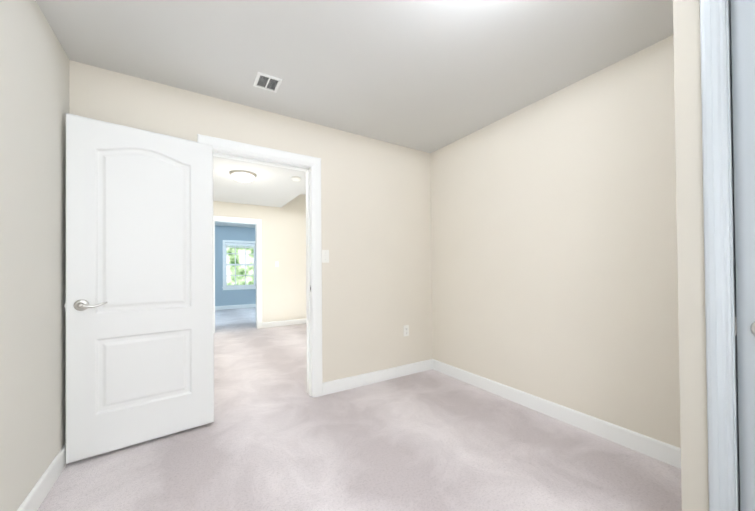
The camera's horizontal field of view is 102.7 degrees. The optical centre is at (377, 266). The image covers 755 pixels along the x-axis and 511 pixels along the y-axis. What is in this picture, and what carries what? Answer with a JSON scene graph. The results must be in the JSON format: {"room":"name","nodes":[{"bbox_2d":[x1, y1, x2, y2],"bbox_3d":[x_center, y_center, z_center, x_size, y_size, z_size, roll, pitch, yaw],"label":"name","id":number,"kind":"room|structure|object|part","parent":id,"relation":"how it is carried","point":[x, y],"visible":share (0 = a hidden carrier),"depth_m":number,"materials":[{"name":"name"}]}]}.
{"room":"empty bedroom","nodes":[
{"label":"empty bedroom","id":0,"kind":"room"},
{"bbox_2d":[0,0,68,510],"bbox_3d":[-1.071,-0.084,0.398,0.140,2.440,3.640,0,-1,-32],"label":"wall","id":1,"kind":"structure","parent":0,"point":[34,84],"depth_m":1.41,"materials":[{"name":"beige paint"}]},
{"bbox_2d":[17,443,65,510],"bbox_3d":[-0.995,1.081,0.428,0.014,0.110,3.360,0,-1,-32],"label":"baseboard","id":2,"kind":"structure","parent":1,"relation":"attached to","point":[37,495],"depth_m":1.51,"materials":[{"name":"white wood"}]},
{"bbox_2d":[215,222,254,227],"bbox_3d":[-3.259,-1.271,7.634,2.980,0.100,3.650,0,-1,-32],"label":"ceiling","id":3,"kind":"structure","parent":0,"point":[234,224],"depth_m":8.60,"materials":[{"name":"white paint"}]},
{"bbox_2d":[215,226,255,305],"bbox_3d":[-2.289,-0.023,6.072,2.670,2.440,0.004,0,-1,-32],"label":"wall","id":4,"kind":"structure","parent":0,"point":[232,297],"depth_m":5.72,"materials":[{"name":"blue paint"}]},
{"bbox_2d":[222,240,255,289],"bbox_3d":[-4.115,-0.056,9.083,1.010,1.470,0.125,0,-1,-32],"label":"room window","id":5,"kind":"structure","parent":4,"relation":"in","point":[239,272],"depth_m":9.08,"materials":[{"name":"white"}]},
{"bbox_3d":[-4.140,-0.071,9.122,0.810,1.280,0.004,0,-1,-32],"label":"glass","id":6,"kind":"part","parent":5,"relation":"part of","materials":[{"name":"white"}]},
{"bbox_2d":[69,60,432,382],"bbox_3d":[-0.409,-0.068,2.870,4.100,2.440,0.140,0,-1,-32],"label":"wall","id":7,"kind":"structure","parent":0,"point":[376,242],"depth_m":2.88,"materials":[{"name":"beige paint"}]},
{"bbox_2d":[66,113,213,463],"bbox_3d":[-1.514,0.119,1.995,0.762,2.030,0.035,0,-1,-38],"label":"door","id":8,"kind":"structure","parent":7,"relation":"in","point":[139,261],"depth_m":1.94,"materials":[{"name":"white wood"}]},
{"bbox_2d":[73,299,106,310],"bbox_3d":[-1.700,0.224,1.790,0.152,0.067,0.052,0,-1,-38],"label":"door lever","id":9,"kind":"object","parent":8,"relation":"attached to","point":[81,305],"visible":1,"depth_m":1.77,"materials":[{"name":"grey metal"}]},
{"bbox_2d":[197,134,322,397],"bbox_3d":[-0.946,0.087,2.524,0.958,2.133,0.159,0,-1,-32],"label":"door frame","id":10,"kind":"structure","parent":7,"relation":"attached to","point":[314,163],"depth_m":2.68,"materials":[{"name":"white wood"}]},
{"bbox_2d":[322,250,328,262],"bbox_3d":[-0.469,-0.098,2.740,0.070,0.115,0.018,0,-1,-32],"label":"light switch","id":11,"kind":"object","parent":7,"relation":"attached to","point":[325,256],"visible":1,"depth_m":2.74,"materials":[{"name":"white plastic"}]},
{"bbox_2d":[323,359,432,394],"bbox_3d":[0.059,1.095,3.054,1.302,0.110,0.014,0,-1,-32],"label":"baseboard","id":12,"kind":"structure","parent":7,"relation":"attached to","point":[338,385],"depth_m":3.00,"materials":[{"name":"white wood"}]},
{"bbox_2d":[403,325,408,335],"bbox_3d":[0.307,0.679,3.219,0.070,0.115,0.008,0,-1,-32],"label":"outlet","id":13,"kind":"object","parent":7,"relation":"attached to","point":[406,330],"visible":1,"depth_m":3.21,"materials":[{"name":"white plastic"}]},
{"bbox_2d":[213,194,305,321],"bbox_3d":[-2.333,-0.164,5.962,4.100,2.720,0.140,0,-1,-32],"label":"wall","id":14,"kind":"structure","parent":0,"point":[284,245],"depth_m":6.12,"materials":[{"name":"beige paint"}]},
{"bbox_2d":[213,215,261,332],"bbox_3d":[-2.683,0.131,5.730,0.906,2.133,0.159,0,-1,-32],"label":"door frame","id":15,"kind":"structure","parent":14,"relation":"attached to","point":[259,261],"depth_m":5.87,"materials":[{"name":"white wood"}]},
{"bbox_2d":[262,318,306,327],"bbox_3d":[-1.405,1.137,6.431,1.997,0.110,0.014,0,-1,-32],"label":"baseboard","id":16,"kind":"structure","parent":14,"relation":"attached to","point":[283,323],"depth_m":6.11,"materials":[{"name":"white wood"}]},
{"bbox_2d":[213,156,305,207],"bbox_3d":[-1.419,-1.435,4.487,4.380,0.420,3.640,0,-1,-32],"label":"ceiling","id":17,"kind":"structure","parent":0,"point":[271,186],"depth_m":4.49,"materials":[{"name":"white paint"}]},
{"bbox_2d":[229,170,256,181],"bbox_3d":[-1.770,-1.174,3.983,0.334,0.105,0.334,0,-1,-32],"label":"hall ceiling light","id":18,"kind":"object","parent":17,"relation":"attached to","point":[243,176],"visible":1,"depth_m":3.89,"materials":[{"name":"white glass"}]},
{"bbox_2d":[291,176,300,180],"bbox_3d":[-1.122,-1.211,4.162,0.128,0.038,0.128,0,-1,-32],"label":"smoke detector","id":19,"kind":"object","parent":17,"relation":"attached to","point":[294,178],"visible":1,"depth_m":4.12,"materials":[{"name":"white plastic"}]},
{"bbox_2d":[36,0,672,152],"bbox_3d":[0.234,-1.358,1.227,3.238,0.100,3.640,0,-1,-32],"label":"ceiling","id":20,"kind":"structure","parent":0,"point":[429,76],"depth_m":1.81,"materials":[{"name":"white paint"}]},
{"bbox_2d":[253,72,282,92],"bbox_3d":[-0.768,-1.284,2.113,0.160,0.014,0.175,0,-1,-32],"label":"ceiling vent","id":21,"kind":"object","parent":20,"relation":"in","point":[267,82],"visible":1,"depth_m":2.10,"materials":[{"name":"white metal"}]},
{"bbox_2d":[37,307,681,510],"bbox_3d":[-1.399,1.225,4.468,4.700,0.100,11.250,0,-1,-32],"label":"floor","id":22,"kind":"structure","parent":0,"point":[274,436],"depth_m":1.81,"materials":[{"name":"carpet"}]},
{"bbox_2d":[215,304,255,309],"bbox_3d":[-4.124,1.184,9.037,2.640,0.110,0.014,0,-1,-32],"label":"baseboard","id":23,"kind":"structure","parent":22,"relation":"on","point":[235,306],"depth_m":8.95,"materials":[{"name":"white wood"}]},
{"bbox_2d":[430,34,680,447],"bbox_3d":[1.560,-0.092,2.035,0.140,2.440,3.640,0,-1,-32],"label":"wall","id":24,"kind":"structure","parent":0,"point":[554,247],"depth_m":2.15,"materials":[{"name":"beige paint"}]},
{"bbox_2d":[433,359,680,468],"bbox_3d":[1.207,1.080,2.462,0.014,0.110,2.235,0,-1,-32],"label":"baseboard","id":25,"kind":"structure","parent":24,"relation":"attached to","point":[667,453],"depth_m":2.13,"materials":[{"name":"white wood"}]},
{"bbox_2d":[673,0,708,510],"bbox_3d":[1.412,-0.103,0.626,0.120,2.440,1.125,0,-1,-32],"label":"wall","id":26,"kind":"structure","parent":0,"point":[691,273],"depth_m":1.03,"materials":[{"name":"beige paint"}]},
{"bbox_2d":[700,0,734,510],"bbox_3d":[1.329,0.067,0.629,0.018,2.101,0.892,0,-1,-32],"label":"door frame","id":27,"kind":"structure","parent":26,"relation":"attached to","point":[719,369],"depth_m":0.98,"materials":[{"name":"grey wood"}]},
{"bbox_2d":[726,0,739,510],"bbox_3d":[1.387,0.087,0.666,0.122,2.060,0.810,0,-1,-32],"label":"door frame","id":28,"kind":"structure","parent":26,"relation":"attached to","point":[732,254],"depth_m":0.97,"materials":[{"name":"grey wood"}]},
{"bbox_2d":[731,0,754,510],"bbox_3d":[1.358,0.082,0.647,0.035,2.030,0.762,0,-1,-32],"label":"closet door","id":29,"kind":"structure","parent":26,"relation":"in","point":[743,49],"depth_m":0.95,"materials":[{"name":"grey wood"}]},
{"bbox_2d":[751,322,754,334],"bbox_3d":[1.176,0.189,0.859,0.052,0.067,0.152,0,-1,-32],"label":"handle","id":30,"kind":"object","parent":29,"relation":"attached to","point":[753,328],"visible":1,"depth_m":0.93,"materials":[{"name":"grey metal"}]}
]}

